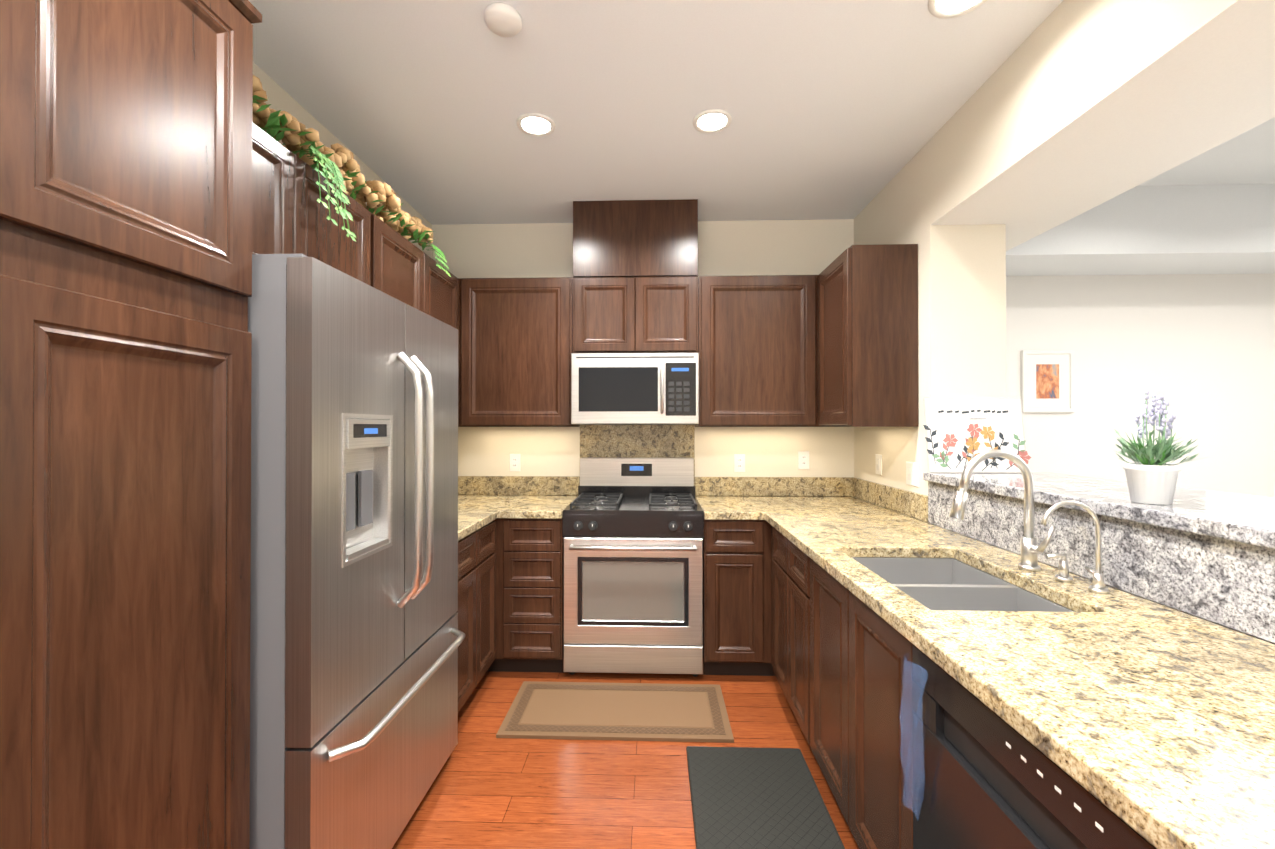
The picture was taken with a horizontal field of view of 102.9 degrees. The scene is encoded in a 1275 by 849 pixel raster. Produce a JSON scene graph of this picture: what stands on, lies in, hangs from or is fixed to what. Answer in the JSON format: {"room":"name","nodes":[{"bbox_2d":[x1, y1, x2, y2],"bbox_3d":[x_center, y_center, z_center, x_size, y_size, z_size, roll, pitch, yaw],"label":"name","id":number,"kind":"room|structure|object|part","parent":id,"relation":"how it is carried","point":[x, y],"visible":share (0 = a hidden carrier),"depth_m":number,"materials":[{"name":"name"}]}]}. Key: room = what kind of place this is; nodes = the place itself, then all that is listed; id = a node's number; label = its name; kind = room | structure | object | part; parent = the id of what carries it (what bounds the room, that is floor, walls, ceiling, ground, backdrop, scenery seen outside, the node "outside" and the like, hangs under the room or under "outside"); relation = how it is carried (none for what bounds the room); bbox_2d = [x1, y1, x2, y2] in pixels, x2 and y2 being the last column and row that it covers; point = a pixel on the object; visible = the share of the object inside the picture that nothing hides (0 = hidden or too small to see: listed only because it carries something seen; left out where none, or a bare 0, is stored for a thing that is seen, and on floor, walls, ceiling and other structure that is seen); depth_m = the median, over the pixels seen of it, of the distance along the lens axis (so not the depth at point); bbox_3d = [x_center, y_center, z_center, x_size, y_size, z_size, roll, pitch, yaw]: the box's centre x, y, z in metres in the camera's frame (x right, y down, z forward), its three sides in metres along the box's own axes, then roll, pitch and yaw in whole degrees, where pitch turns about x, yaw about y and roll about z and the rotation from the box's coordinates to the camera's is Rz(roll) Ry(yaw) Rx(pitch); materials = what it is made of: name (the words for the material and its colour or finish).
{"room":"kitchen","nodes":[
{"label":"kitchen","id":0,"kind":"room"},
{"bbox_2d":[253,62,431,257],"bbox_3d":[-1.565,0.001,0.507,0.150,2.740,6.170,0,0,2],"label":"wall","id":1,"kind":"structure","parent":0,"point":[279,97],"depth_m":2.21,"materials":[{"name":"beige paint"}]},
{"bbox_2d":[252,123,303,253],"bbox_3d":[-1.297,-0.664,1.457,0.318,0.480,0.450,0,0,2],"label":"upper cabinet","id":2,"kind":"object","parent":1,"relation":"attached to","point":[290,213],"depth_m":1.60,"materials":[{"name":"brown wood"}]},
{"bbox_2d":[304,162,379,289],"bbox_3d":[-1.282,-0.662,1.914,0.318,0.480,0.464,0,0,2],"label":"upper cabinet","id":3,"kind":"object","parent":1,"relation":"attached to","point":[325,241],"depth_m":1.93,"materials":[{"name":"brown wood"}]},
{"bbox_2d":[253,75,450,276],"bbox_3d":[-1.194,-0.891,2.126,0.312,0.427,1.292,0,0,2],"label":"garland","id":4,"kind":"object","parent":3,"relation":"on","point":[337,165],"visible":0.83,"depth_m":1.88,"materials":[{"name":"brown"}]},
{"bbox_2d":[380,219,427,313],"bbox_3d":[-1.266,-0.444,2.386,0.318,0.910,0.481,0,0,2],"label":"upper cabinet","id":5,"kind":"object","parent":1,"relation":"attached to","point":[403,266],"depth_m":2.42,"materials":[{"name":"brown wood"}]},
{"bbox_2d":[428,256,458,424],"bbox_3d":[-1.250,-0.442,2.868,0.318,0.910,0.483,0,0,2],"label":"upper cabinet","id":6,"kind":"object","parent":1,"relation":"attached to","point":[443,289],"depth_m":2.89,"materials":[{"name":"brown wood"}]},
{"bbox_2d":[392,671,858,848],"bbox_3d":[0.017,1.420,0.372,3.320,0.100,6.320,0,0,2],"label":"floor","id":7,"kind":"structure","parent":0,"point":[488,789],"depth_m":1.97,"materials":[{"name":"brown wood"}]},
{"bbox_2d":[0,0,261,848],"bbox_3d":[-1.199,0.192,0.728,0.560,2.360,0.997,0,0,2],"label":"pantry cabinet","id":8,"kind":"object","parent":7,"relation":"on","point":[126,127],"visible":0.98,"depth_m":0.92,"materials":[{"name":"brown wood"}]},
{"bbox_2d":[248,254,464,848],"bbox_3d":[-1.057,0.483,1.674,0.746,1.787,0.906,0,0,2],"label":"refrigerator","id":9,"kind":"object","parent":7,"relation":"on","point":[357,636],"visible":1,"depth_m":1.35,"materials":[{"name":"grey metal"}]},
{"bbox_2d":[456,520,496,711],"bbox_3d":[-1.098,0.944,2.458,0.647,0.874,0.643,0,0,2],"label":"base cabinet","id":10,"kind":"object","parent":7,"relation":"on","point":[476,611],"visible":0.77,"depth_m":2.45,"materials":[{"name":"brown wood"}]},
{"bbox_2d":[458,495,513,540],"bbox_3d":[-1.082,0.488,2.780,0.660,0.039,1.286,0,0,2],"label":"countertop","id":11,"kind":"structure","parent":10,"relation":"on","point":[475,512],"depth_m":2.74,"materials":[{"name":"beige stone"}]},
{"bbox_2d":[487,518,564,672],"bbox_3d":[-0.899,0.947,3.085,1.003,0.874,0.657,0,0,2],"label":"base cabinet","id":12,"kind":"object","parent":7,"relation":"on","point":[529,595],"visible":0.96,"depth_m":2.75,"materials":[{"name":"brown wood"}]},
{"bbox_2d":[498,495,577,518],"bbox_3d":[-0.569,0.490,3.070,0.345,0.039,0.672,0,0,2],"label":"countertop","id":13,"kind":"structure","parent":12,"relation":"on","point":[522,506],"depth_m":2.91,"materials":[{"name":"beige stone"}]},
{"bbox_2d":[496,681,733,742],"bbox_3d":[-0.094,1.372,2.453,1.040,0.017,0.470,0,0,2],"label":"kitchen mat","id":14,"kind":"object","parent":7,"relation":"on","point":[625,711],"visible":1,"depth_m":2.40,"materials":[{"name":"beige fabric"}]},
{"bbox_2d":[563,458,703,676],"bbox_3d":[-0.015,0.801,3.031,0.762,1.165,0.686,0,0,2],"label":"steel gas range","id":15,"kind":"object","parent":7,"relation":"on","point":[633,532],"visible":1,"depth_m":2.75,"materials":[{"name":"silver metal"}]},
{"bbox_2d":[703,519,774,675],"bbox_3d":[0.891,0.947,3.026,1.043,0.874,0.657,0,0,2],"label":"base cabinet","id":16,"kind":"object","parent":7,"relation":"on","point":[736,597],"visible":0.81,"depth_m":2.72,"materials":[{"name":"brown wood"}]},
{"bbox_2d":[695,496,761,519],"bbox_3d":[0.517,0.489,3.034,0.299,0.039,0.672,0,0,2],"label":"countertop","id":17,"kind":"structure","parent":16,"relation":"on","point":[714,507],"depth_m":2.84,"materials":[{"name":"beige stone"}]},
{"bbox_2d":[686,746,844,848],"bbox_3d":[0.427,1.367,1.575,0.480,0.017,1.150,0,0,2],"label":"kitchen mat","id":18,"kind":"object","parent":7,"relation":"on","point":[754,798],"visible":1,"depth_m":1.83,"materials":[{"name":"grey rubber"}]},
{"bbox_2d":[771,526,782,690],"bbox_3d":[1.041,0.944,2.500,0.707,0.874,0.416,0,0,2],"label":"base cabinet","id":19,"kind":"object","parent":7,"relation":"on","point":[776,537],"depth_m":2.53,"materials":[{"name":"brown wood"}]},
{"bbox_2d":[783,536,880,739],"bbox_3d":[1.029,0.942,2.136,0.707,0.874,0.312,0,0,2],"label":"base cabinet","id":20,"kind":"object","parent":7,"relation":"on","point":[808,588],"depth_m":2.11,"materials":[{"name":"brown wood"}]},
{"bbox_2d":[746,496,1274,848],"bbox_3d":[0.952,0.475,0.347,0.718,0.039,6.016,0,0,2],"label":"countertop","id":21,"kind":"structure","parent":20,"relation":"on","point":[1152,723],"depth_m":0.93,"materials":[{"name":"beige stone"}]},
{"bbox_2d":[852,557,1074,611],"bbox_3d":[0.958,0.602,1.586,0.466,0.200,0.696,0,0,2],"label":"double-bowl sink","id":22,"kind":"object","parent":21,"relation":"in","point":[943,584],"visible":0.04,"depth_m":1.58,"materials":[{"name":"silver metal"}]},
{"bbox_2d":[949,449,1055,570],"bbox_3d":[1.144,0.271,1.607,0.278,0.381,0.111,0,0,2],"label":"gooseneck faucet","id":23,"kind":"object","parent":21,"relation":"on","point":[1031,550],"visible":1,"depth_m":1.62,"materials":[{"name":"silver metal"}]},
{"bbox_2d":[1045,553,1072,582],"bbox_3d":[1.246,0.421,1.503,0.073,0.080,0.044,0,0,2],"label":"soap dispenser pump","id":24,"kind":"object","parent":21,"relation":"on","point":[1063,575],"visible":1,"depth_m":1.50,"materials":[{"name":"silver metal"}]},
{"bbox_2d":[1040,500,1108,593],"bbox_3d":[1.206,0.335,1.414,0.176,0.250,0.064,0,0,2],"label":"filter faucet","id":25,"kind":"object","parent":21,"relation":"on","point":[1098,585],"visible":1,"depth_m":1.40,"materials":[{"name":"silver metal"}]},
{"bbox_2d":[807,614,912,848],"bbox_3d":[1.010,1.066,1.573,0.707,0.620,0.810,0,0,2],"label":"base cabinet","id":26,"kind":"object","parent":7,"relation":"on","point":[839,651],"depth_m":1.49,"materials":[{"name":"brown wood"}]},
{"bbox_2d":[899,645,1155,848],"bbox_3d":[0.957,0.937,0.866,0.733,0.871,0.608,0,0,2],"label":"dishwasher","id":27,"kind":"object","parent":7,"relation":"on","point":[992,780],"depth_m":0.93,"materials":[{"name":"black metal"}]},
{"bbox_3d":[0.614,0.695,1.124,0.029,0.340,0.117,0,0,2],"label":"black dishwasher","id":28,"kind":"part","parent":27,"relation":"part of","materials":[{"name":"fabric"}]},
{"bbox_2d":[432,219,853,496],"bbox_3d":[0.119,-0.264,3.465,3.320,3.300,0.150,0,0,2],"label":"wall","id":29,"kind":"structure","parent":0,"point":[753,247],"depth_m":3.38,"materials":[{"name":"beige paint"}]},
{"bbox_2d":[510,454,519,470],"bbox_3d":[-0.823,0.256,3.414,0.072,0.118,0.008,0,0,2],"label":"electrical outlet","id":30,"kind":"object","parent":29,"relation":"attached to","point":[514,462],"visible":1,"depth_m":3.41,"materials":[{"name":"white plastic"}]},
{"bbox_2d":[458,277,579,426],"bbox_3d":[-0.894,-0.440,3.253,1.004,0.910,0.338,0,0,2],"label":"upper cabinet","id":31,"kind":"object","parent":29,"relation":"attached to","point":[515,343],"visible":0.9,"depth_m":3.09,"materials":[{"name":"brown wood"}]},
{"bbox_2d":[458,476,579,494],"bbox_3d":[-0.875,0.409,3.407,0.975,0.124,0.023,0,0,2],"label":"backsplash","id":32,"kind":"structure","parent":29,"relation":"attached to","point":[467,485],"depth_m":3.40,"materials":[{"name":"beige stone"}]},
{"bbox_2d":[573,276,697,352],"bbox_3d":[-0.009,-0.661,3.225,0.762,0.468,0.338,0,0,2],"label":"upper cabinet","id":33,"kind":"object","parent":29,"relation":"attached to","point":[649,314],"visible":0.98,"depth_m":3.06,"materials":[{"name":"brown wood"}]},
{"bbox_2d":[571,353,698,423],"bbox_3d":[-0.011,-0.212,3.175,0.758,0.422,0.430,0,0,2],"label":"microwave","id":34,"kind":"object","parent":33,"relation":"attached to","point":[634,388],"visible":1,"depth_m":3.01,"materials":[{"name":"silver"}]},
{"bbox_2d":[573,199,697,276],"bbox_3d":[-0.009,-1.125,3.231,0.754,0.456,0.330,0,0,2],"label":"upper cabinet","id":35,"kind":"object","parent":29,"relation":"attached to","point":[627,238],"visible":0.79,"depth_m":3.07,"materials":[{"name":"brown wood"}]},
{"bbox_2d":[580,425,694,484],"bbox_3d":[-0.004,0.244,3.385,0.764,0.484,0.011,0,0,2],"label":"backsplash panel","id":36,"kind":"object","parent":29,"relation":"attached to","point":[637,441],"visible":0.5,"depth_m":3.38,"materials":[{"name":"stone"}]},
{"bbox_2d":[734,454,744,471],"bbox_3d":[0.676,0.256,3.364,0.072,0.118,0.008,0,0,2],"label":"electrical outlet","id":37,"kind":"object","parent":29,"relation":"attached to","point":[739,462],"visible":1,"depth_m":3.36,"materials":[{"name":"white plastic"}]},
{"bbox_2d":[695,275,819,426],"bbox_3d":[0.896,-0.440,3.194,1.043,0.910,0.338,0,0,2],"label":"upper cabinet","id":38,"kind":"object","parent":29,"relation":"attached to","point":[757,343],"visible":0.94,"depth_m":3.04,"materials":[{"name":"brown wood"}]},
{"bbox_2d":[695,477,849,495],"bbox_3d":[0.903,0.409,3.348,1.045,0.124,0.023,0,0,2],"label":"backsplash","id":39,"kind":"structure","parent":29,"relation":"attached to","point":[704,486],"depth_m":3.34,"materials":[{"name":"beige stone"}]},
{"bbox_2d":[798,451,808,468],"bbox_3d":[1.096,0.236,3.350,0.072,0.118,0.008,0,0,2],"label":"electrical outlet","id":40,"kind":"object","parent":29,"relation":"attached to","point":[803,459],"visible":1,"depth_m":3.35,"materials":[{"name":"white plastic"}]},
{"bbox_2d":[249,0,1062,224],"bbox_3d":[-0.155,-1.429,0.468,2.970,0.120,6.170,0,0,2],"label":"ceiling","id":41,"kind":"structure","parent":0,"point":[841,109],"depth_m":2.08,"materials":[{"name":"paint"}]},
{"bbox_2d":[484,3,521,36],"bbox_3d":[-0.450,-1.349,1.703,0.124,0.027,0.124,0,0,2],"label":"smoke detector","id":42,"kind":"object","parent":41,"relation":"attached to","point":[502,19],"visible":1,"depth_m":1.68,"materials":[{"name":"white plastic"}]},
{"bbox_2d":[516,113,554,136],"bbox_3d":[-0.460,-1.355,2.304,0.174,0.008,0.174,0,0,2],"label":"recessed light","id":43,"kind":"object","parent":41,"relation":"in","point":[536,124],"visible":1,"depth_m":2.30,"materials":[{"name":"white plastic"}]},
{"bbox_2d":[693,109,731,132],"bbox_3d":[0.335,-1.355,2.278,0.174,0.008,0.174,0,0,2],"label":"recessed light","id":44,"kind":"object","parent":41,"relation":"in","point":[713,121],"visible":1,"depth_m":2.27,"materials":[{"name":"white plastic"}]},
{"bbox_2d":[928,0,987,18],"bbox_3d":[1.028,-1.359,1.604,0.194,0.008,0.194,0,0,2],"label":"recessed light","id":45,"kind":"object","parent":41,"relation":"in","point":[945,9],"visible":1,"depth_m":1.65,"materials":[{"name":"white plastic"}]},
{"bbox_2d":[854,0,1274,644],"bbox_3d":[1.631,-0.280,0.328,0.610,3.300,6.020,0,0,2],"label":"wall","id":46,"kind":"structure","parent":0,"point":[1068,110],"depth_m":1.88,"materials":[{"name":"beige paint"}]},
{"bbox_2d":[817,244,917,426],"bbox_3d":[1.233,-0.442,2.782,0.342,0.910,0.497,0,0,2],"label":"upper cabinet","id":47,"kind":"object","parent":46,"relation":"attached to","point":[867,335],"visible":1,"depth_m":2.54,"materials":[{"name":"brown wood"}]},
{"bbox_2d":[875,454,881,474],"bbox_3d":[1.409,0.234,2.974,0.010,0.118,0.072,0,0,2],"label":"light switch","id":48,"kind":"object","parent":46,"relation":"attached to","point":[878,458],"visible":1,"depth_m":2.96,"materials":[{"name":"white plastic"}]},
{"bbox_2d":[850,477,927,521],"bbox_3d":[1.399,0.406,2.867,0.019,0.124,0.900,0,0,2],"label":"backsplash","id":49,"kind":"structure","parent":46,"relation":"attached to","point":[910,503],"depth_m":2.76,"materials":[{"name":"beige stone"}]},
{"bbox_2d":[906,462,918,486],"bbox_3d":[1.396,0.252,2.584,0.010,0.118,0.124,0,0,2],"label":"light switch","id":50,"kind":"object","parent":46,"relation":"attached to","point":[912,473],"visible":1,"depth_m":2.57,"materials":[{"name":"white plastic"}]},
{"bbox_2d":[923,472,1274,548],"bbox_3d":[1.566,0.232,-0.138,0.590,0.039,5.086,0,0,2],"label":"bar","id":51,"kind":"object","parent":46,"relation":"on","point":[1246,519],"visible":0.96,"depth_m":1.46,"materials":[{"name":"grey stone"}]},
{"bbox_2d":[923,397,1030,472],"bbox_3d":[1.583,0.049,2.381,0.483,0.354,0.055,0,0,2],"label":"sign board","id":52,"kind":"object","parent":51,"relation":"on","point":[961,433],"visible":0.9,"depth_m":2.38,"materials":[{"name":"white"}]},
{"bbox_2d":[1115,390,1206,504],"bbox_3d":[1.446,0.061,1.436,0.200,0.316,0.241,0,0,2],"label":"lavender","id":53,"kind":"object","parent":51,"relation":"on","point":[1150,479],"visible":1,"depth_m":1.40,"materials":[{"name":"white ceramic"}]},
{"bbox_2d":[928,481,1274,642],"bbox_3d":[1.309,0.353,-0.128,0.023,0.199,5.089,0,0,2],"label":"backsplash","id":54,"kind":"structure","parent":46,"relation":"attached to","point":[1228,583],"depth_m":1.34,"materials":[{"name":"stone"}]},
{"bbox_2d":[1006,273,1274,497],"bbox_3d":[4.359,-0.259,4.305,5.400,3.300,0.150,0,0,2],"label":"wall","id":55,"kind":"structure","parent":0,"point":[1197,351],"depth_m":4.21,"materials":[{"name":"white paint"}]},
{"bbox_2d":[1021,350,1074,412],"bbox_3d":[3.427,-0.360,4.246,0.420,0.520,0.026,0,0,2],"label":"framed art","id":56,"kind":"object","parent":55,"relation":"attached to","point":[1047,381],"visible":0.96,"depth_m":4.24,"materials":[{"name":"white plastic"}]},
{"bbox_2d":[1006,117,1274,275],"bbox_3d":[4.398,-1.598,0.809,5.410,0.660,7.150,0,0,2],"label":"ceiling","id":57,"kind":"structure","parent":0,"point":[1211,211],"depth_m":3.72,"materials":[{"name":"paint"}]}
]}

